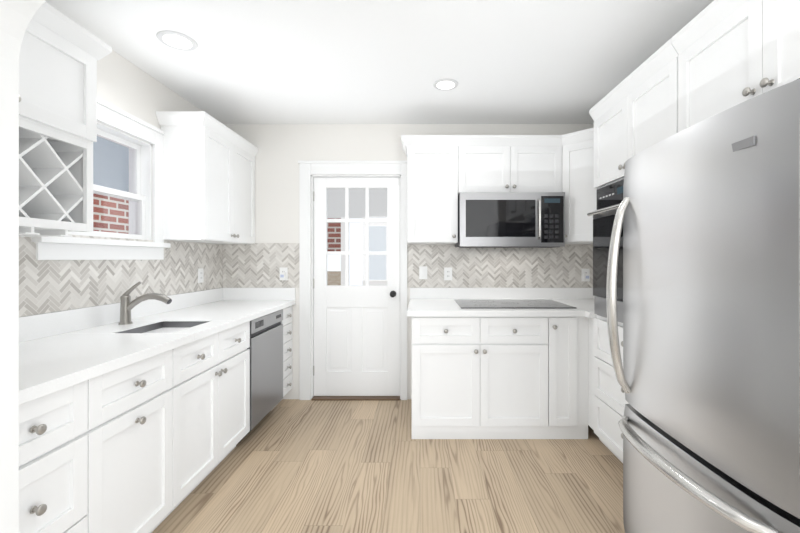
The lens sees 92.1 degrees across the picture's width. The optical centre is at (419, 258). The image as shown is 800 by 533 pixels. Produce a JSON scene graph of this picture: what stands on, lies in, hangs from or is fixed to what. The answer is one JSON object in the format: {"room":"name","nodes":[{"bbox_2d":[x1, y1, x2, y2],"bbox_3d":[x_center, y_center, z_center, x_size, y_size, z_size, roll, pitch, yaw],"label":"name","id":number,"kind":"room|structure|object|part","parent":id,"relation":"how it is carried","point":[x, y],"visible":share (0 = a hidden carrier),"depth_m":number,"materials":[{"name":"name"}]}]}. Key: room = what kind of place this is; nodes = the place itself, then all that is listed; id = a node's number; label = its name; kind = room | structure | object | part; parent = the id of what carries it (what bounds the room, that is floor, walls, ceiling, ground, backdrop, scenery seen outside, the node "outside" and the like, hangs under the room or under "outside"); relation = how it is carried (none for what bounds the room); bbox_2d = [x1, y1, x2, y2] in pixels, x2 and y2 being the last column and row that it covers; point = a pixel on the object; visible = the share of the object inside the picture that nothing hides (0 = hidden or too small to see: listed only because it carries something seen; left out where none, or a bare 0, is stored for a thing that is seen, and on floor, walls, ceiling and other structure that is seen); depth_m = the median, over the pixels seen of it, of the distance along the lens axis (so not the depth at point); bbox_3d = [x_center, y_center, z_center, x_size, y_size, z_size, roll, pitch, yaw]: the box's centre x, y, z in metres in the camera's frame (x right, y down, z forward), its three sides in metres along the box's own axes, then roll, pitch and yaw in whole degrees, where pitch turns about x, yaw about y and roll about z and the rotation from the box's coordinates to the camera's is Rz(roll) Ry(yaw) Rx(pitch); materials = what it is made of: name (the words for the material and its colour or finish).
{"room":"kitchen","nodes":[
{"label":"kitchen","id":0,"kind":"room"},
{"bbox_2d":[0,0,45,532],"bbox_3d":[-1.124,0.026,0.875,1.348,2.498,0.150,0,0,0],"label":"wall","id":1,"kind":"structure","parent":0,"point":[16,16],"depth_m":0.93,"materials":[{"name":"white paint"}]},
{"bbox_2d":[22,50,221,316],"bbox_3d":[-1.875,0.025,0.950,0.150,2.500,5.400,0,0,0],"label":"wall","id":2,"kind":"structure","parent":0,"point":[125,85],"depth_m":2.43,"materials":[{"name":"white paint"}]},
{"bbox_2d":[19,2,111,236],"bbox_3d":[-1.627,-0.551,1.393,0.341,0.908,0.871,0,0,0],"label":"upper cabinet","id":3,"kind":"object","parent":2,"relation":"attached to","point":[61,55],"visible":0.73,"depth_m":1.63,"materials":[{"name":"white wood"}]},
{"bbox_2d":[32,98,170,259],"bbox_3d":[-1.847,-0.440,2.235,0.203,0.890,0.920,0,0,0],"label":"window","id":4,"kind":"structure","parent":2,"relation":"in","point":[64,248],"depth_m":2.42,"materials":[{"name":"white wood"}]},
{"bbox_3d":[-1.863,-0.440,2.235,0.065,0.634,0.674,0,0,0],"label":"window sash","id":5,"kind":"part","parent":4,"relation":"part of","materials":[{"name":"white wood"}]},
{"bbox_2d":[19,234,222,316],"bbox_3d":[-1.795,0.067,2.227,0.008,0.384,2.544,0,0,0],"label":"backsplash","id":6,"kind":"structure","parent":2,"relation":"attached to","point":[47,286],"depth_m":2.20,"materials":[{"name":"tile"}]},
{"bbox_2d":[198,268,203,282],"bbox_3d":[-1.787,0.135,3.140,0.008,0.116,0.072,0,0,0],"label":"outlet","id":7,"kind":"object","parent":6,"relation":"attached to","point":[200,275],"visible":1,"depth_m":3.14,"materials":[{"name":"white plastic"}]},
{"bbox_2d":[19,289,222,340],"bbox_3d":[-1.789,0.316,2.228,0.018,0.112,2.542,0,0,0],"label":"backsplash","id":8,"kind":"structure","parent":2,"relation":"attached to","point":[66,321],"depth_m":2.01,"materials":[{"name":"white stone"}]},
{"bbox_2d":[156,111,257,243],"bbox_3d":[-1.630,-0.570,3.059,0.336,0.870,0.878,0,0,0],"label":"upper cabinet","id":9,"kind":"object","parent":2,"relation":"attached to","point":[208,178],"visible":1,"depth_m":2.69,"materials":[{"name":"white wood"}]},
{"bbox_2d":[45,0,713,123],"bbox_3d":[-0.010,-1.275,0.950,3.880,0.100,5.400,0,0,0],"label":"ceiling","id":10,"kind":"structure","parent":0,"point":[393,61],"depth_m":2.29,"materials":[{"name":"white paint"}]},
{"bbox_2d":[156,30,197,50],"bbox_3d":[-1.360,-1.221,2.160,0.198,0.008,0.198,0,0,0],"label":"recessed light","id":11,"kind":"object","parent":10,"relation":"in","point":[177,40],"visible":1,"depth_m":2.14,"materials":[{"name":"white plastic"}]},
{"bbox_2d":[433,78,457,89],"bbox_3d":[0.180,-1.221,2.700,0.178,0.008,0.178,0,0,0],"label":"recessed light","id":12,"kind":"object","parent":10,"relation":"in","point":[445,84],"visible":1,"depth_m":2.69,"materials":[{"name":"white plastic"}]},
{"bbox_2d":[152,399,624,532],"bbox_3d":[-0.010,1.325,2.625,3.880,0.100,8.750,0,0,0],"label":"floor","id":13,"kind":"structure","parent":0,"point":[322,466],"depth_m":2.21,"materials":[{"name":"wood"}]},
{"bbox_2d":[19,373,110,532],"bbox_3d":[-1.476,0.843,1.179,0.643,0.863,0.444,0,0,0],"label":"base cabinet","id":14,"kind":"object","parent":13,"relation":"on","point":[65,437],"depth_m":1.27,"materials":[{"name":"white wood"}]},
{"bbox_2d":[19,301,294,404],"bbox_3d":[-1.464,0.392,2.228,0.668,0.040,2.542,0,0,0],"label":"countertop","id":15,"kind":"structure","parent":14,"relation":"on","point":[47,365],"depth_m":1.68,"materials":[{"name":"white stone"}]},
{"bbox_2d":[115,281,174,324],"bbox_3d":[-1.577,0.250,2.210,0.293,0.243,0.067,0,0,0],"label":"faucet","id":16,"kind":"object","parent":15,"relation":"on","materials":[{"name":"silver metal"}]},
{"bbox_2d":[119,321,202,332],"bbox_3d":[-1.400,0.478,2.125,0.298,0.203,0.387,0,0,0],"label":"sink","id":17,"kind":"object","parent":15,"relation":"in","point":[156,326],"depth_m":2.25,"materials":[{"name":"silver metal"}]},
{"bbox_2d":[111,345,186,532],"bbox_3d":[-1.476,0.843,1.601,0.643,0.863,0.519,0,0,0],"label":"base cabinet","id":18,"kind":"object","parent":13,"relation":"on","point":[147,413],"depth_m":1.65,"materials":[{"name":"white wood"}]},
{"bbox_2d":[187,325,246,495],"bbox_3d":[-1.476,0.843,2.180,0.643,0.863,0.875,0,0,0],"label":"base cabinet","id":19,"kind":"object","parent":13,"relation":"on","point":[217,365],"depth_m":2.17,"materials":[{"name":"white wood"}]},
{"bbox_2d":[247,309,286,433],"bbox_3d":[-1.436,0.847,2.893,0.578,0.856,0.671,0,0,0],"label":"dishwasher","id":20,"kind":"object","parent":13,"relation":"on","point":[266,336],"depth_m":2.86,"materials":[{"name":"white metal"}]},
{"bbox_2d":[287,305,291,392],"bbox_3d":[-1.476,0.843,3.365,0.643,0.863,0.266,0,0,0],"label":"base cabinet","id":21,"kind":"object","parent":13,"relation":"on","point":[289,311],"depth_m":3.41,"materials":[{"name":"white wood"}]},
{"bbox_2d":[411,316,558,438],"bbox_3d":[0.450,0.837,3.099,1.021,0.875,0.798,0,0,0],"label":"base cabinet","id":22,"kind":"object","parent":13,"relation":"on","point":[502,363],"depth_m":2.71,"materials":[{"name":"white wood"}]},
{"bbox_2d":[407,300,595,319],"bbox_3d":[0.844,0.379,3.050,1.868,0.040,0.896,0,0,0],"label":"countertop","id":23,"kind":"structure","parent":22,"relation":"on","point":[415,307],"depth_m":2.69,"materials":[{"name":"white stone"}]},
{"bbox_2d":[455,300,574,307],"bbox_3d":[0.720,0.356,3.080,0.840,0.007,0.560,0,0,0],"label":"cooktop","id":24,"kind":"object","parent":23,"relation":"in","point":[462,303],"depth_m":2.99,"materials":[{"name":"black glass"}]},
{"bbox_2d":[559,316,586,438],"bbox_3d":[1.016,0.837,3.099,0.347,0.875,0.798,0,0,0],"label":"base cabinet","id":25,"kind":"object","parent":13,"relation":"on","point":[572,329],"depth_m":2.71,"materials":[{"name":"white wood"}]},
{"bbox_2d":[587,316,607,447],"bbox_3d":[1.484,0.837,3.050,0.588,0.875,0.896,0,0,0],"label":"base cabinet","id":26,"kind":"object","parent":13,"relation":"on","point":[590,323],"depth_m":2.69,"materials":[{"name":"white wood"}]},
{"bbox_2d":[587,38,678,462],"bbox_3d":[1.428,0.135,2.175,0.700,2.280,0.846,0,0,0],"label":"tall cabinet","id":27,"kind":"object","parent":13,"relation":"on","point":[634,112],"visible":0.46,"depth_m":2.29,"materials":[{"name":"white wood"}]},
{"bbox_2d":[606,78,799,532],"bbox_3d":[1.278,0.416,1.306,0.996,1.717,0.788,0,0,0],"label":"fridge","id":28,"kind":"object","parent":13,"relation":"on","point":[707,216],"visible":1,"depth_m":1.14,"materials":[{"name":"grey metal"}]},
{"bbox_3d":[0.838,0.220,1.301,0.116,0.961,0.716,0,0,0],"label":"handle","id":29,"kind":"part","parent":28,"relation":"part of","materials":[{"name":"silver metal"}]},
{"bbox_2d":[222,124,593,398],"bbox_3d":[0.065,0.025,3.575,3.730,2.500,0.150,0,0,0],"label":"wall","id":30,"kind":"structure","parent":0,"point":[283,149],"depth_m":3.50,"materials":[{"name":"white paint"}]},
{"bbox_2d":[223,289,294,300],"bbox_3d":[-1.455,0.316,3.489,0.650,0.112,0.019,0,0,0],"label":"backsplash","id":31,"kind":"structure","parent":30,"relation":"attached to","point":[228,294],"depth_m":3.48,"materials":[{"name":"white stone"}]},
{"bbox_2d":[223,243,298,287],"bbox_3d":[-1.441,0.057,3.495,0.698,0.404,0.008,0,0,0],"label":"backsplash","id":32,"kind":"structure","parent":30,"relation":"attached to","point":[257,265],"depth_m":3.49,"materials":[{"name":"tile"}]},
{"bbox_2d":[280,267,287,279],"bbox_3d":[-1.236,0.135,3.470,0.072,0.116,0.042,0,0,0],"label":"electrical outlet","id":33,"kind":"object","parent":32,"relation":"attached to","point":[283,273],"visible":1,"depth_m":3.48,"materials":[{"name":"white plastic"}]},
{"bbox_2d":[298,161,406,399],"bbox_3d":[-0.608,0.194,3.558,0.985,2.162,0.180,0,0,0],"label":"door frame","id":34,"kind":"structure","parent":30,"relation":"attached to","point":[309,171],"depth_m":3.48,"materials":[{"name":"white wood"}]},
{"bbox_2d":[312,396,399,399],"bbox_3d":[-0.580,1.268,3.545,0.794,0.014,0.150,0,0,0],"label":"threshold","id":35,"kind":"object","parent":30,"relation":"attached to","point":[356,398],"visible":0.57,"depth_m":3.48,"materials":[{"name":"brown wood"}]},
{"bbox_2d":[313,177,399,395],"bbox_3d":[-0.587,0.254,3.518,0.803,2.008,0.115,0,0,0],"label":"door","id":36,"kind":"structure","parent":30,"relation":"in","point":[356,340],"depth_m":3.54,"materials":[{"name":"white wood"}]},
{"bbox_2d":[401,128,595,243],"bbox_3d":[0.812,-0.570,3.183,1.931,0.870,0.630,0,0,0],"label":"upper cabinet","id":37,"kind":"object","parent":30,"relation":"attached to","point":[443,171],"visible":0.77,"depth_m":3.15,"materials":[{"name":"white wood"}]},
{"bbox_2d":[455,192,564,247],"bbox_3d":[0.735,-0.313,3.255,0.833,0.434,0.486,0,0,0],"label":"microwave","id":38,"kind":"object","parent":37,"relation":"attached to","point":[511,219],"visible":1,"depth_m":3.05,"materials":[{"name":"silver metal"}]},
{"bbox_2d":[408,245,592,287],"bbox_3d":[0.833,0.067,3.495,1.892,0.384,0.008,0,0,0],"label":"backsplash","id":39,"kind":"structure","parent":30,"relation":"attached to","point":[558,267],"depth_m":3.49,"materials":[{"name":"tile"}]},
{"bbox_2d":[419,266,426,278],"bbox_3d":[0.030,0.125,3.485,0.072,0.116,0.011,0,0,0],"label":"outlet","id":40,"kind":"object","parent":39,"relation":"attached to","point":[422,272],"visible":1,"depth_m":3.48,"materials":[{"name":"white plastic"}]},
{"bbox_2d":[444,267,451,279],"bbox_3d":[0.255,0.135,3.487,0.072,0.116,0.008,0,0,0],"label":"outlet","id":41,"kind":"object","parent":39,"relation":"attached to","point":[447,273],"visible":1,"depth_m":3.48,"materials":[{"name":"white plastic"}]},
{"bbox_2d":[581,269,589,280],"bbox_3d":[1.500,0.145,3.470,0.072,0.116,0.042,0,0,0],"label":"electrical outlet","id":42,"kind":"object","parent":39,"relation":"attached to","point":[585,274],"visible":1,"depth_m":3.48,"materials":[{"name":"white plastic"}]},
{"bbox_2d":[411,288,593,299],"bbox_3d":[0.844,0.310,3.489,1.868,0.099,0.018,0,0,0],"label":"backsplash","id":43,"kind":"structure","parent":30,"relation":"attached to","point":[416,293],"depth_m":3.48,"materials":[{"name":"white stone"}]},
{"bbox_3d":[1.855,0.025,0.875,0.150,2.500,5.250,0,0,0],"label":"wall","id":44,"kind":"structure","parent":0,"visible":0},
{"bbox_2d":[672,0,799,131],"bbox_3d":[1.458,-0.757,1.317,0.641,0.495,0.863,0,0,0],"label":"upper cabinet","id":45,"kind":"object","parent":44,"relation":"attached to","point":[731,53],"visible":0.75,"depth_m":1.45,"materials":[{"name":"white wood"}]},
{"label":"outside","id":46,"kind":"structure","parent":0,"visible":0},
{"bbox_2d":[93,193,128,233],"bbox_3d":[-3.200,0.295,3.000,0.001,1.960,6.000,0,0,0],"label":"brick","id":47,"kind":"object","parent":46,"point":[108,214],"depth_m":3.98,"materials":[{"name":"red brick"}]},
{"bbox_2d":[93,136,128,191],"bbox_3d":[-3.200,-1.955,3.000,0.001,2.540,6.000,0,0,0],"label":"sky","id":48,"kind":"structure","parent":46,"point":[109,173],"depth_m":3.98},
{"bbox_2d":[327,218,340,250],"bbox_3d":[-1.640,-0.335,5.500,1.120,0.500,0.001,0,0,0],"label":"brick","id":49,"kind":"object","parent":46,"point":[336,225],"depth_m":5.50,"materials":[{"name":"red brick"}]},
{"bbox_2d":[327,271,340,284],"bbox_3d":[-1.640,0.725,5.500,1.120,1.100,0.001,0,0,0],"label":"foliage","id":50,"kind":"object","parent":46,"point":[334,277],"depth_m":5.50,"materials":[{"name":"beige"}]},
{"bbox_2d":[341,217,344,284],"bbox_3d":[-1.045,0.345,5.375,0.110,1.860,0.050,0,0,0],"label":"bar","id":51,"kind":"object","parent":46,"point":[342,226],"depth_m":5.35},
{"bbox_2d":[327,218,385,284],"bbox_3d":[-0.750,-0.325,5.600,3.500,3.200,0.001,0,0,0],"label":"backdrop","id":52,"kind":"structure","parent":46,"point":[336,264],"depth_m":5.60,"materials":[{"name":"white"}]},
{"bbox_2d":[327,188,386,217],"bbox_3d":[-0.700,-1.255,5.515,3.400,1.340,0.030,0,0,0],"label":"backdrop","id":53,"kind":"structure","parent":46,"point":[340,191],"depth_m":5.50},
{"bbox_2d":[362,217,386,284],"bbox_3d":[-0.605,0.345,5.375,0.390,1.860,0.050,0,0,0],"label":"window frame","id":54,"kind":"structure","parent":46,"point":[380,282],"depth_m":5.35,"materials":[{"name":"white wood"}]},
{"bbox_2d":[369,226,385,279],"bbox_3d":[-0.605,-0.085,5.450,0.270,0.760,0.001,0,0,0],"label":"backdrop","id":55,"kind":"structure","parent":46,"point":[373,242],"depth_m":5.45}
]}

